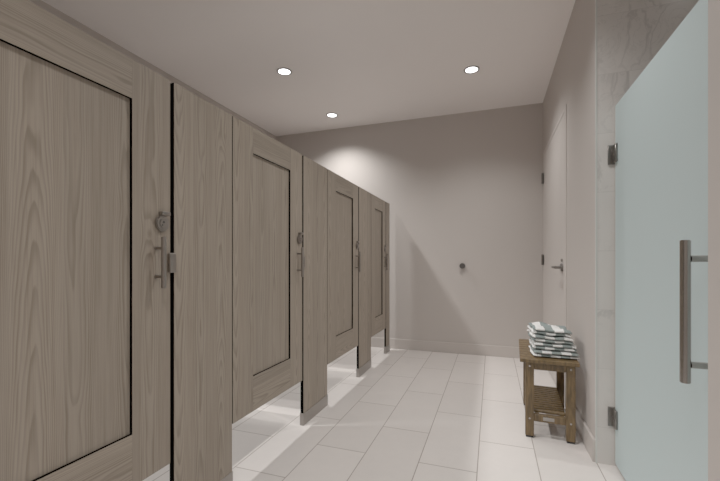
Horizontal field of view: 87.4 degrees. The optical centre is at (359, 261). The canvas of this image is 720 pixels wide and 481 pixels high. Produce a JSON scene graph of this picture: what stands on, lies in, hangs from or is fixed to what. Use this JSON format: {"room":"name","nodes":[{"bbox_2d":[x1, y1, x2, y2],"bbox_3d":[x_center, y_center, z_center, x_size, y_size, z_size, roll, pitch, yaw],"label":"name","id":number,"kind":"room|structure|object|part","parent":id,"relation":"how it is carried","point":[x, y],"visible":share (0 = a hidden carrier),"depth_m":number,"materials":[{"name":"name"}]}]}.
{"room":"public restroom","nodes":[
{"label":"public restroom","id":0,"kind":"room"},
{"bbox_2d":[29,0,275,139],"bbox_3d":[-2.122,-0.322,2.459,0.120,2.743,5.880,0,0,19],"label":"wall","id":1,"kind":"structure","parent":0,"point":[40,3],"depth_m":3.08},
{"bbox_2d":[42,0,574,135],"bbox_3d":[-0.033,-1.743,1.728,4.545,0.100,5.880,0,0,19],"label":"ceiling","id":2,"kind":"structure","parent":0,"point":[363,62],"depth_m":3.00,"materials":[{"name":"white paint"}]},
{"bbox_2d":[277,68,291,75],"bbox_3d":[-0.674,-1.688,3.356,0.134,0.008,0.134,0,0,19],"label":"recessed light","id":3,"kind":"object","parent":2,"relation":"in","point":[282,71],"visible":1,"depth_m":3.35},
{"bbox_2d":[326,113,337,117],"bbox_3d":[-0.324,-1.688,4.357,0.134,0.008,0.134,0,0,19],"label":"recessed light","id":4,"kind":"object","parent":2,"relation":"in","point":[331,115],"visible":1,"depth_m":4.36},
{"bbox_2d":[464,66,479,73],"bbox_3d":[0.984,-1.688,3.324,0.134,0.008,0.134,0,0,19],"label":"recessed light","id":5,"kind":"object","parent":2,"relation":"in","point":[470,69],"visible":1,"depth_m":3.32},
{"bbox_2d":[371,194,387,336],"bbox_3d":[0.212,0.038,4.014,0.067,1.435,0.542,0,0,19],"label":"door","id":6,"kind":"structure","parent":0,"point":[378,206],"depth_m":4.04,"materials":[{"name":"beige wood"}]},
{"bbox_3d":[0.185,0.017,4.024,0.010,1.127,0.282,0,0,19],"label":"panel","id":7,"kind":"part","parent":6,"relation":"part of","materials":[{"name":"beige wood"}]},
{"bbox_3d":[0.191,0.668,4.022,0.022,0.176,0.282,0,0,19],"label":"rail","id":8,"kind":"part","parent":6,"relation":"part of","materials":[{"name":"beige wood"}]},
{"bbox_3d":[0.191,-0.613,4.022,0.022,0.132,0.282,0,0,19],"label":"rail","id":9,"kind":"part","parent":6,"relation":"part of","materials":[{"name":"beige wood"}]},
{"bbox_3d":[0.304,0.004,4.204,0.018,0.183,0.018,0,0,19],"label":"pull handle","id":10,"kind":"part","parent":6,"relation":"part of","materials":[{"name":"silver metal"}]},
{"bbox_2d":[143,346,625,480],"bbox_3d":[-0.033,1.100,1.728,4.545,0.100,5.880,0,0,19],"label":"floor","id":11,"kind":"structure","parent":0,"point":[413,415],"depth_m":2.34,"materials":[{"name":"tile"}]},
{"bbox_2d":[168,83,232,480],"bbox_3d":[-0.658,0.185,1.576,0.042,1.729,0.374,0,0,19],"label":"pilaster","id":12,"kind":"object","parent":11,"relation":"on","point":[200,255],"visible":1,"depth_m":1.56,"materials":[{"name":"beige wood"}]},
{"bbox_2d":[0,0,170,480],"bbox_3d":[-0.822,0.038,1.062,0.067,1.435,0.734,0,0,19],"label":"door","id":13,"kind":"structure","parent":12,"relation":"attached to","point":[85,214],"depth_m":1.10,"materials":[{"name":"beige wood"}]},
{"bbox_3d":[-0.849,0.017,1.071,0.010,1.127,0.420,0,0,19],"label":"panel","id":14,"kind":"part","parent":13,"relation":"part of","materials":[{"name":"beige wood"}]},
{"bbox_3d":[-0.843,-0.613,1.069,0.022,0.132,0.419,0,0,19],"label":"rail","id":15,"kind":"part","parent":13,"relation":"part of","materials":[{"name":"beige wood"}]},
{"bbox_3d":[-0.843,0.668,1.069,0.022,0.176,0.419,0,0,19],"label":"rail","id":16,"kind":"part","parent":13,"relation":"part of","materials":[{"name":"beige wood"}]},
{"bbox_3d":[-0.698,0.004,1.342,0.018,0.183,0.018,0,0,19],"label":"pull handle","id":17,"kind":"part","parent":13,"relation":"part of","materials":[{"name":"silver metal"}]},
{"bbox_2d":[232,116,303,423],"bbox_3d":[-0.469,0.038,2.070,0.067,1.435,0.678,0,0,19],"label":"door","id":18,"kind":"structure","parent":12,"relation":"attached to","point":[268,251],"depth_m":2.01,"materials":[{"name":"beige wood"}]},
{"bbox_3d":[-0.494,0.017,2.084,0.010,1.127,0.373,0,0,19],"label":"panel","id":19,"kind":"part","parent":18,"relation":"part of","materials":[{"name":"beige wood"}]},
{"bbox_3d":[-0.488,0.668,2.082,0.022,0.176,0.373,0,0,19],"label":"rail","id":20,"kind":"part","parent":18,"relation":"part of","materials":[{"name":"beige wood"}]},
{"bbox_3d":[-0.488,-0.613,2.082,0.022,0.132,0.373,0,0,19],"label":"rail","id":21,"kind":"part","parent":18,"relation":"part of","materials":[{"name":"beige wood"}]},
{"bbox_3d":[-0.354,0.004,2.323,0.018,0.183,0.018,0,0,19],"label":"pull handle","id":22,"kind":"part","parent":18,"relation":"part of","materials":[{"name":"silver metal"}]},
{"bbox_2d":[300,155,327,425],"bbox_3d":[-0.310,0.185,2.572,0.042,1.729,0.404,0,0,19],"label":"pilaster","id":23,"kind":"object","parent":11,"relation":"on","point":[313,385],"visible":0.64,"depth_m":2.56,"materials":[{"name":"beige wood"}]},
{"bbox_2d":[327,169,360,364],"bbox_3d":[-0.116,0.038,3.078,0.067,1.435,0.672,0,0,19],"label":"door","id":24,"kind":"structure","parent":23,"relation":"attached to","point":[342,194],"depth_m":3.05,"materials":[{"name":"beige wood"}]},
{"bbox_3d":[-0.139,0.017,3.097,0.010,1.127,0.378,0,0,19],"label":"panel","id":25,"kind":"part","parent":24,"relation":"part of","materials":[{"name":"beige wood"}]},
{"bbox_3d":[-0.134,0.668,3.095,0.022,0.176,0.378,0,0,19],"label":"rail","id":26,"kind":"part","parent":24,"relation":"part of","materials":[{"name":"beige wood"}]},
{"bbox_3d":[-0.134,-0.613,3.095,0.022,0.132,0.378,0,0,19],"label":"rail","id":27,"kind":"part","parent":24,"relation":"part of","materials":[{"name":"beige wood"}]},
{"bbox_3d":[-0.002,0.004,3.329,0.018,0.183,0.018,0,0,19],"label":"pull handle","id":28,"kind":"part","parent":24,"relation":"part of","materials":[{"name":"silver metal"}]},
{"bbox_2d":[356,187,370,376],"bbox_3d":[0.041,0.185,3.573,0.042,1.729,0.397,0,0,19],"label":"pilaster","id":29,"kind":"object","parent":11,"relation":"on","point":[364,197],"visible":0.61,"depth_m":3.56,"materials":[{"name":"beige wood"}]},
{"bbox_2d":[384,202,389,353],"bbox_3d":[0.313,0.185,4.351,0.042,1.729,0.192,0,0,19],"label":"pilaster","id":30,"kind":"object","parent":11,"relation":"on","point":[387,329],"visible":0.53,"depth_m":4.35,"materials":[{"name":"beige wood"}]},
{"bbox_2d":[519,339,579,443],"bbox_3d":[1.217,0.814,2.479,0.313,0.472,0.620,0,0,22],"label":"slatted bench","id":31,"kind":"object","parent":11,"relation":"on","point":[537,399],"visible":0.82,"depth_m":2.25,"materials":[{"name":"brown wood"}]},
{"bbox_3d":[1.223,0.821,2.764,0.048,0.434,0.048,0,0,22],"label":"leg","id":32,"kind":"part","parent":31,"relation":"part of","materials":[{"name":"brown wood"}]},
{"bbox_3d":[1.021,0.821,2.271,0.048,0.434,0.048,0,0,22],"label":"leg","id":33,"kind":"part","parent":31,"relation":"part of","materials":[{"name":"brown wood"}]},
{"bbox_3d":[1.109,0.931,2.216,0.060,0.020,0.002,0,0,22],"label":"maker plate","id":34,"kind":"part","parent":31,"relation":"part of","materials":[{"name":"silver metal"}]},
{"bbox_2d":[534,385,564,415],"bbox_3d":[1.222,0.901,2.476,0.167,0.014,0.504,0,0,22],"label":"slatted shelf","id":35,"kind":"object","parent":31,"relation":"attached to","point":[547,400],"depth_m":2.41,"materials":[{"name":"brown wood"}]},
{"bbox_3d":[1.120,0.930,2.225,0.168,0.044,0.022,0,0,22],"label":"rail","id":36,"kind":"part","parent":31,"relation":"part of","materials":[{"name":"brown wood"}]},
{"bbox_2d":[529,344,579,358],"bbox_3d":[1.206,0.555,2.364,0.258,0.042,0.294,0,0,19],"label":"folded towel","id":37,"kind":"object","parent":31,"relation":"on","point":[536,352],"visible":0.57,"depth_m":2.25,"materials":[{"name":"fabric"}]},
{"bbox_2d":[529,337,576,351],"bbox_3d":[1.204,0.512,2.374,0.248,0.050,0.278,0,0,19],"label":"folded towel","id":38,"kind":"object","parent":37,"relation":"on","point":[535,344],"visible":0.54,"depth_m":2.26,"materials":[{"name":"fabric"}]},
{"bbox_2d":[527,329,573,344],"bbox_3d":[1.194,0.469,2.380,0.238,0.058,0.278,0,0,18],"label":"folded towel","id":39,"kind":"object","parent":38,"relation":"on","point":[535,336],"visible":0.74,"depth_m":2.27,"materials":[{"name":"fabric"}]},
{"bbox_2d":[527,322,571,336],"bbox_3d":[1.193,0.427,2.390,0.231,0.067,0.273,0,0,17],"label":"folded towel","id":40,"kind":"object","parent":39,"relation":"on","point":[535,327],"visible":1,"depth_m":2.29,"materials":[{"name":"fabric"}]},
{"bbox_3d":[1.424,0.821,2.681,0.048,0.434,0.048,0,0,22],"label":"leg","id":41,"kind":"part","parent":31,"relation":"part of","materials":[{"name":"brown wood"}]},
{"bbox_3d":[1.222,0.821,2.189,0.048,0.434,0.048,0,0,22],"label":"leg","id":42,"kind":"part","parent":31,"relation":"part of","materials":[{"name":"brown wood"}]},
{"bbox_2d":[276,103,542,346],"bbox_3d":[0.428,-0.322,4.618,3.266,2.743,0.120,0,0,19],"label":"wall","id":43,"kind":"structure","parent":0,"point":[466,188],"depth_m":4.32,"materials":[{"name":"white paint"}]},
{"bbox_2d":[371,337,519,357],"bbox_3d":[0.406,0.991,4.556,3.266,0.118,0.016,0,0,19],"label":"baseboard","id":44,"kind":"structure","parent":43,"relation":"attached to","point":[447,347],"depth_m":4.33,"materials":[{"name":"paint"}]},
{"bbox_2d":[543,0,719,480],"bbox_3d":[1.093,-0.322,1.334,0.160,2.743,5.880,0,0,19],"label":"wall","id":45,"kind":"structure","parent":0,"point":[572,81],"depth_m":2.14,"materials":[{"name":"white paint"}]},
{"bbox_2d":[541,113,564,401],"bbox_3d":[1.703,-0.031,3.357,0.106,2.146,1.194,0,0,19],"label":"door","id":46,"kind":"structure","parent":45,"relation":"in","point":[553,177],"depth_m":3.19,"materials":[{"name":"white metal"}]},
{"bbox_3d":[1.514,0.045,2.876,0.056,0.060,0.060,0,0,19],"label":"handle","id":47,"kind":"part","parent":46,"relation":"part of","materials":[{"name":"silver metal"}]},
{"bbox_2d":[543,104,566,328],"bbox_3d":[1.777,-0.047,3.317,0.150,2.194,1.285,0,0,19],"label":"trim","id":48,"kind":"structure","parent":45,"relation":"attached to","point":[565,107],"depth_m":2.75,"materials":[{"name":"white paint"}]},
{"bbox_2d":[576,407,594,461],"bbox_3d":[1.359,0.991,2.353,0.016,0.118,0.808,0,0,19],"label":"baseboard","id":49,"kind":"structure","parent":45,"relation":"attached to","point":[588,439],"depth_m":2.12,"materials":[{"name":"paint"}]},
{"bbox_2d":[595,0,596,462],"bbox_3d":[1.234,-0.322,1.969,0.008,2.743,0.012,0,0,19],"label":"trim","id":50,"kind":"structure","parent":45,"relation":"attached to","point":[595,0],"depth_m":1.97,"materials":[{"name":"plastic"}]},
{"bbox_2d":[597,0,698,465],"bbox_3d":[1.722,-0.322,1.800,1.038,2.743,0.012,0,0,19],"label":"wall","id":51,"kind":"structure","parent":0,"point":[630,33],"depth_m":1.95,"materials":[{"name":"white stone"}]},
{"bbox_2d":[608,0,707,480],"bbox_3d":[1.111,0.118,1.441,0.093,1.827,1.070,0,0,21],"label":"shower door","id":52,"kind":"structure","parent":51,"relation":"attached to","point":[659,153],"depth_m":1.38,"materials":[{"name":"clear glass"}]},
{"bbox_3d":[0.942,0.144,1.091,0.026,0.413,0.026,0,0,19],"label":"pull handle","id":53,"kind":"part","parent":52,"relation":"part of","materials":[{"name":"silver metal"}]},
{"bbox_3d":[0.978,0.298,1.078,0.053,0.019,0.019,0,0,19],"label":"handle post","id":54,"kind":"part","parent":52,"relation":"part of","materials":[{"name":"silver metal"}]},
{"bbox_3d":[0.978,-0.008,1.078,0.053,0.019,0.019,0,0,19],"label":"handle post","id":55,"kind":"part","parent":52,"relation":"part of","materials":[{"name":"silver metal"}]}
]}

